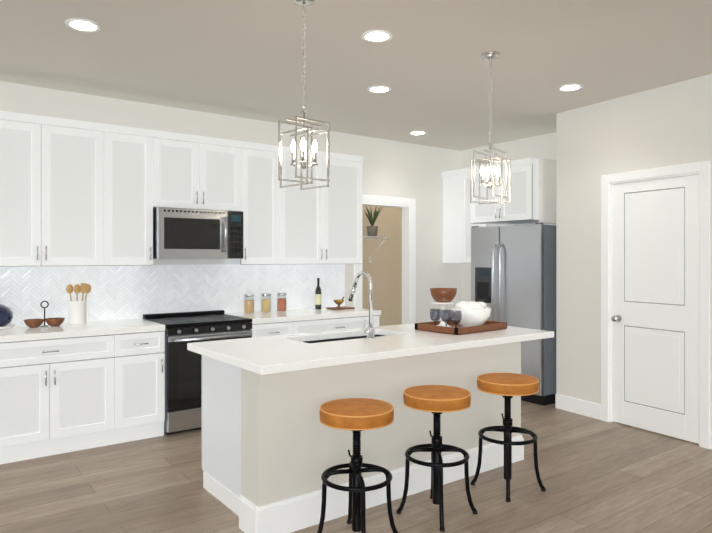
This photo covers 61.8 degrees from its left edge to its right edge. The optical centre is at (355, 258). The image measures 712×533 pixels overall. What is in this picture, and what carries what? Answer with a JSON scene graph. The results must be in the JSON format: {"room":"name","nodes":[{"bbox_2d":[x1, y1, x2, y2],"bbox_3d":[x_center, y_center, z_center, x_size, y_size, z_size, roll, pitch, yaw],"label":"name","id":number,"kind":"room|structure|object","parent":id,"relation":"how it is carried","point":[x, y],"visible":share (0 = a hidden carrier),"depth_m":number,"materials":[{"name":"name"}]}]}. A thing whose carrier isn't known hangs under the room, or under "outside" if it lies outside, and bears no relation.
{"room":"kitchen","nodes":[
{"label":"kitchen","id":0,"kind":"room"},
{"bbox_2d":[0,81,459,325],"bbox_3d":[-3.721,0.025,4.156,13.040,2.870,0.120,0,0,-36],"label":"wall","id":1,"kind":"structure","parent":0,"point":[391,168],"depth_m":7.10,"materials":[{"name":"white paint"}]},
{"bbox_2d":[0,111,115,265],"bbox_3d":[-2.532,-0.519,4.731,1.050,1.160,0.351,0,0,-36],"label":"upper cabinet","id":2,"kind":"object","parent":1,"relation":"attached to","point":[78,193],"depth_m":4.66,"materials":[{"name":"white wood"}]},
{"bbox_2d":[116,125,163,265],"bbox_3d":[-2.002,-0.520,5.120,0.530,1.160,0.351,0,0,-36],"label":"upper cabinet","id":3,"kind":"object","parent":1,"relation":"attached to","point":[139,151],"depth_m":5.02,"materials":[{"name":"white wood"}]},
{"bbox_2d":[0,264,344,325],"bbox_3d":[-1.954,0.302,5.373,4.530,0.485,0.008,0,0,-36],"label":"backsplash","id":4,"kind":"structure","parent":1,"relation":"attached to","point":[126,292],"depth_m":5.49,"materials":[{"name":"tile"}]},
{"bbox_2d":[152,195,231,258],"bbox_3d":[-1.550,-0.251,5.404,0.638,0.510,0.428,0,0,-36],"label":"microwave","id":5,"kind":"object","parent":1,"relation":"attached to","point":[181,228],"depth_m":5.23,"materials":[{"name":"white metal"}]},
{"bbox_2d":[164,131,243,202],"bbox_3d":[-1.510,-0.770,5.481,0.823,0.660,0.351,0,0,-36],"label":"upper cabinet","id":6,"kind":"object","parent":1,"relation":"attached to","point":[195,166],"depth_m":5.36,"materials":[{"name":"white wood"}]},
{"bbox_2d":[232,203,247,258],"bbox_3d":[-1.229,-0.251,5.639,0.157,0.510,0.428,0,0,-36],"label":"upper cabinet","id":7,"kind":"object","parent":1,"relation":"attached to","point":[239,210],"depth_m":5.50,"materials":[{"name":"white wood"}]},
{"bbox_2d":[226,141,287,264],"bbox_3d":[-1.017,-0.520,5.843,0.534,1.160,0.351,0,0,-36],"label":"upper cabinet","id":8,"kind":"object","parent":1,"relation":"attached to","point":[267,202],"depth_m":5.74,"materials":[{"name":"white wood"}]},
{"bbox_2d":[288,147,362,263],"bbox_3d":[-0.470,-0.521,6.244,1.088,1.160,0.351,0,0,-36],"label":"upper cabinet","id":9,"kind":"object","parent":1,"relation":"attached to","point":[325,223],"depth_m":6.15,"materials":[{"name":"white wood"}]},
{"bbox_2d":[362,206,387,261],"bbox_3d":[-0.207,-0.330,7.644,1.373,0.775,0.367,0,0,-36],"label":"wire shelf","id":10,"kind":"object","parent":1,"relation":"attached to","point":[372,230],"visible":0.5,"depth_m":7.89,"materials":[{"name":"white"}]},
{"bbox_2d":[363,206,383,236],"bbox_3d":[0.228,-0.506,7.938,0.324,0.423,0.230,0,0,-36],"label":"plant","id":11,"kind":"object","parent":10,"relation":"on","point":[372,230],"depth_m":7.89,"materials":[{"name":"green plant"}]},
{"bbox_2d":[354,195,415,323],"bbox_3d":[0.321,0.363,7.109,0.930,2.190,0.140,0,0,-36],"label":"trim","id":12,"kind":"structure","parent":1,"relation":"attached to","point":[407,206],"depth_m":7.29,"materials":[{"name":"white wood"}]},
{"bbox_2d":[0,400,711,532],"bbox_3d":[-0.480,1.494,-0.262,13.040,0.060,14.600,0,0,-36],"label":"floor","id":13,"kind":"structure","parent":0,"point":[598,476],"depth_m":3.73,"materials":[{"name":"brown wood"}]},
{"bbox_2d":[0,336,123,463],"bbox_3d":[-2.438,1.026,4.628,1.040,0.867,0.632,0,0,-36],"label":"base cabinet","id":14,"kind":"object","parent":13,"relation":"on","point":[66,387],"depth_m":4.42,"materials":[{"name":"white wood"}]},
{"bbox_2d":[0,320,163,343],"bbox_3d":[-2.648,0.569,4.463,2.234,0.047,0.638,0,0,-36],"label":"countertop","id":15,"kind":"structure","parent":14,"relation":"on","point":[111,327],"depth_m":4.61,"materials":[{"name":"white stone"}]},
{"bbox_2d":[0,304,15,329],"bbox_3d":[-2.792,0.358,4.546,0.330,0.372,0.330,0,0,-36],"label":"vase","id":16,"kind":"object","parent":15,"relation":"on","point":[6,315],"visible":1,"depth_m":4.52,"materials":[{"name":"ceramic"}]},
{"bbox_2d":[24,301,64,327],"bbox_3d":[-2.483,0.441,4.742,0.294,0.206,0.144,0,0,-36],"label":"bowls","id":17,"kind":"object","parent":15,"relation":"on","point":[34,323],"visible":1,"depth_m":4.73,"materials":[{"name":"brown wood"}]},
{"bbox_2d":[66,283,90,324],"bbox_3d":[-2.303,0.375,4.948,0.192,0.337,0.143,0,0,-36],"label":"crock","id":18,"kind":"object","parent":15,"relation":"on","point":[77,311],"visible":1,"depth_m":4.91,"materials":[{"name":"white ceramic"}]},
{"bbox_2d":[124,328,164,441],"bbox_3d":[-1.939,1.025,4.994,0.462,0.867,0.632,0,0,-36],"label":"base cabinet","id":19,"kind":"object","parent":13,"relation":"on","point":[144,355],"depth_m":4.79,"materials":[{"name":"white wood"}]},
{"bbox_2d":[143,310,251,434],"bbox_3d":[-1.406,0.983,5.314,0.766,0.953,0.728,0,0,-36],"label":"range","id":20,"kind":"object","parent":13,"relation":"on","point":[183,388],"visible":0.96,"depth_m":4.96,"materials":[{"name":"grey metal"}]},
{"bbox_2d":[250,320,303,336],"bbox_3d":[-0.924,1.025,5.739,0.510,0.867,0.632,0,0,-36],"label":"base cabinet","id":21,"kind":"object","parent":13,"relation":"on","point":[293,326],"depth_m":5.50,"materials":[{"name":"white wood"}]},
{"bbox_2d":[304,316,378,332],"bbox_3d":[-0.382,1.025,6.136,1.098,0.867,0.632,0,0,-36],"label":"base cabinet","id":22,"kind":"object","parent":13,"relation":"on","point":[349,322],"depth_m":5.91,"materials":[{"name":"white wood"}]},
{"bbox_2d":[227,308,379,323],"bbox_3d":[-0.524,0.568,6.020,1.483,0.047,0.638,0,0,-36],"label":"countertop","id":23,"kind":"structure","parent":22,"relation":"on","point":[281,317],"depth_m":5.82,"materials":[{"name":"white stone"}]},
{"bbox_2d":[244,294,253,313],"bbox_3d":[-1.051,0.447,5.842,0.104,0.191,0.104,0,0,-36],"label":"jar","id":24,"kind":"object","parent":23,"relation":"on","point":[249,306],"visible":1,"depth_m":5.80,"materials":[{"name":"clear glass"}]},
{"bbox_2d":[261,293,270,312],"bbox_3d":[-0.902,0.447,5.952,0.104,0.191,0.104,0,0,-36],"label":"jar","id":25,"kind":"object","parent":23,"relation":"on","point":[265,305],"visible":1,"depth_m":5.91,"materials":[{"name":"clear glass"}]},
{"bbox_2d":[277,293,286,311],"bbox_3d":[-0.757,0.447,6.058,0.104,0.191,0.104,0,0,-36],"label":"jar","id":26,"kind":"object","parent":23,"relation":"on","point":[281,303],"visible":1,"depth_m":6.02,"materials":[{"name":"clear glass"}]},
{"bbox_2d":[315,278,320,308],"bbox_3d":[-0.402,0.376,6.343,0.067,0.332,0.067,0,0,-36],"label":"wine bottle","id":27,"kind":"object","parent":23,"relation":"on","point":[318,297],"visible":1,"depth_m":6.32,"materials":[{"name":"black glass"}]},
{"bbox_2d":[326,296,354,309],"bbox_3d":[-0.167,0.476,6.379,0.260,0.133,0.180,0,0,-36],"label":"cutting board","id":28,"kind":"object","parent":23,"relation":"on","point":[339,303],"visible":0.98,"depth_m":6.34,"materials":[{"name":"brown wood"}]},
{"bbox_2d":[187,343,523,532],"bbox_3d":[0.082,1.025,4.053,2.142,0.870,0.926,0,0,-36],"label":"kitchen island","id":29,"kind":"object","parent":13,"relation":"on","point":[274,448],"depth_m":3.47,"materials":[{"name":"beige paint"}]},
{"bbox_2d":[187,323,553,374],"bbox_3d":[0.196,0.568,4.134,2.430,0.045,1.030,0,0,-36],"label":"island countertop","id":30,"kind":"structure","parent":29,"relation":"on","point":[277,354],"depth_m":3.72,"materials":[{"name":"white stone"}]},
{"bbox_2d":[303,331,382,342],"bbox_3d":[-0.064,0.685,4.210,0.864,0.214,0.384,0,0,-36],"label":"sink","id":31,"kind":"object","parent":30,"relation":"in","point":[380,332],"depth_m":4.36,"materials":[{"name":"silver metal"}]},
{"bbox_2d":[348,271,378,338],"bbox_3d":[0.019,0.317,4.113,0.112,0.457,0.297,0,0,-36],"label":"faucet","id":32,"kind":"object","parent":30,"relation":"on","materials":[{"name":"silver metal"}]},
{"bbox_2d":[415,288,506,334],"bbox_3d":[0.798,0.389,4.554,0.582,0.309,0.444,0,0,-40],"label":"tray","id":33,"kind":"object","parent":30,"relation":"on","point":[469,317],"visible":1,"depth_m":4.44,"materials":[{"name":"brown wood"}]},
{"bbox_2d":[450,300,491,328],"bbox_3d":[0.873,0.427,4.528,0.310,0.207,0.310,0,0,-36],"label":"serving bowl","id":34,"kind":"object","parent":33,"relation":"on","point":[474,314],"depth_m":4.43,"materials":[{"name":"white ceramic"}]},
{"bbox_2d":[317,398,398,532],"bbox_3d":[0.004,1.109,3.069,0.421,0.702,0.422,0,0,-36],"label":"stool","id":35,"kind":"object","parent":13,"relation":"on","point":[356,416],"visible":1,"depth_m":3.03,"materials":[{"name":"leather"}]},
{"bbox_2d":[396,385,477,531],"bbox_3d":[0.463,1.109,3.406,0.384,0.702,0.384,0,0,-36],"label":"stool","id":36,"kind":"object","parent":13,"relation":"on","point":[436,400],"visible":1,"depth_m":3.38,"materials":[{"name":"metal"}]},
{"bbox_2d":[470,373,545,501],"bbox_3d":[0.965,1.109,3.787,0.384,0.702,0.384,0,0,-36],"label":"stool","id":37,"kind":"object","parent":13,"relation":"on","point":[507,386],"visible":1,"depth_m":3.73,"materials":[{"name":"leather"}]},
{"bbox_2d":[471,222,555,405],"bbox_3d":[1.839,0.553,6.424,0.872,1.812,0.920,0,0,-36],"label":"fridge","id":38,"kind":"object","parent":13,"relation":"on","point":[513,275],"visible":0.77,"depth_m":5.99,"materials":[{"name":"grey metal"}]},
{"bbox_2d":[0,0,711,150],"bbox_3d":[-0.480,-1.436,-0.264,13.040,0.060,14.600,0,0,-36],"label":"ceiling","id":39,"kind":"structure","parent":0,"point":[427,64],"depth_m":4.18,"materials":[{"name":"white paint"}]},
{"bbox_2d":[65,19,100,31],"bbox_3d":[-1.647,-1.404,3.593,0.200,0.008,0.200,0,0,-36],"label":"recessed light","id":40,"kind":"object","parent":39,"relation":"in","point":[82,25],"visible":0.98,"depth_m":3.59,"materials":[{"name":"white plastic"}]},
{"bbox_2d":[278,0,329,189],"bbox_3d":[-0.281,-0.896,3.219,0.234,1.024,0.234,0,0,-44],"label":"pendant light","id":41,"kind":"object","parent":39,"relation":"hanging from","point":[303,162],"visible":1,"depth_m":3.21,"materials":[{"name":"silver metal"}]},
{"bbox_2d":[361,30,392,42],"bbox_3d":[0.133,-1.404,3.770,0.200,0.008,0.200,0,0,-36],"label":"recessed light","id":42,"kind":"object","parent":39,"relation":"in","point":[376,36],"visible":1,"depth_m":3.77,"materials":[{"name":"white"}]},
{"bbox_2d":[367,86,390,92],"bbox_3d":[0.194,-1.405,4.955,0.200,0.008,0.200,0,0,-36],"label":"recessed light","id":43,"kind":"object","parent":39,"relation":"in","point":[378,89],"visible":1,"depth_m":4.95,"materials":[{"name":"white"}]},
{"bbox_2d":[409,131,426,134],"bbox_3d":[0.696,-1.406,6.688,0.200,0.008,0.200,0,0,-36],"label":"recessed light","id":44,"kind":"object","parent":39,"relation":"in","point":[417,133],"visible":1,"depth_m":6.68,"materials":[{"name":"white plastic"}]},
{"bbox_2d":[470,52,510,203],"bbox_3d":[0.931,-0.897,4.120,0.235,1.023,0.235,0,0,36],"label":"pendant light","id":45,"kind":"object","parent":39,"relation":"hanging from","point":[490,56],"visible":1,"depth_m":4.11,"materials":[{"name":"silver metal"}]},
{"bbox_2d":[557,84,582,91],"bbox_3d":[1.767,-1.405,4.907,0.200,0.008,0.200,0,0,-36],"label":"recessed light","id":46,"kind":"object","parent":39,"relation":"in","point":[569,87],"visible":1,"depth_m":4.89,"materials":[{"name":"white plastic"}]},
{"bbox_2d":[460,132,555,300],"bbox_3d":[2.051,0.023,7.007,0.120,2.870,2.070,0,0,-36],"label":"wall","id":47,"kind":"structure","parent":0,"point":[544,145],"depth_m":7.19,"materials":[{"name":"white paint"}]},
{"bbox_2d":[441,170,456,262],"bbox_3d":[1.353,-0.521,7.553,0.352,1.160,0.396,0,0,-36],"label":"upper cabinet","id":48,"kind":"object","parent":47,"relation":"attached to","point":[449,177],"depth_m":7.51,"materials":[{"name":"white wood"}]},
{"bbox_2d":[457,168,487,262],"bbox_3d":[1.556,-0.521,7.277,0.352,1.160,0.423,0,0,-36],"label":"upper cabinet","id":49,"kind":"object","parent":47,"relation":"attached to","point":[462,215],"depth_m":7.30,"materials":[{"name":"white wood"}]},
{"bbox_2d":[469,158,538,225],"bbox_3d":[1.818,-0.721,6.678,0.637,0.639,0.847,0,0,-36],"label":"upper cabinet","id":50,"kind":"object","parent":47,"relation":"attached to","point":[523,208],"depth_m":6.39,"materials":[{"name":"white wood"}]},
{"bbox_2d":[536,157,555,224],"bbox_3d":[2.127,-0.706,6.344,0.500,0.670,0.052,0,0,-36],"label":"panel","id":51,"kind":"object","parent":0,"point":[547,165],"depth_m":6.22,"materials":[{"name":"white paint"}]},
{"bbox_2d":[556,74,711,430],"bbox_3d":[4.796,0.028,1.238,0.120,2.870,10.750,0,0,-31],"label":"wall","id":52,"kind":"structure","parent":0,"point":[666,125],"depth_m":5.38,"materials":[{"name":"white paint"}]},
{"bbox_2d":[555,394,711,449],"bbox_3d":[4.737,1.393,1.204,0.016,0.140,10.750,0,0,-31],"label":"baseboard","id":53,"kind":"structure","parent":52,"relation":"attached to","point":[580,407],"depth_m":5.55,"materials":[{"name":"white wood"}]},
{"bbox_2d":[611,175,698,443],"bbox_3d":[2.465,0.397,4.951,0.115,2.102,0.781,0,0,-31],"label":"door","id":54,"kind":"structure","parent":52,"relation":"in","point":[655,306],"depth_m":4.94,"materials":[{"name":"white wood"}]},
{"bbox_2d":[601,161,709,448],"bbox_3d":[2.510,0.357,4.984,0.140,2.205,0.952,0,0,-31],"label":"trim","id":55,"kind":"structure","parent":52,"relation":"attached to","point":[701,170],"depth_m":4.77,"materials":[{"name":"white wood"}]}
]}

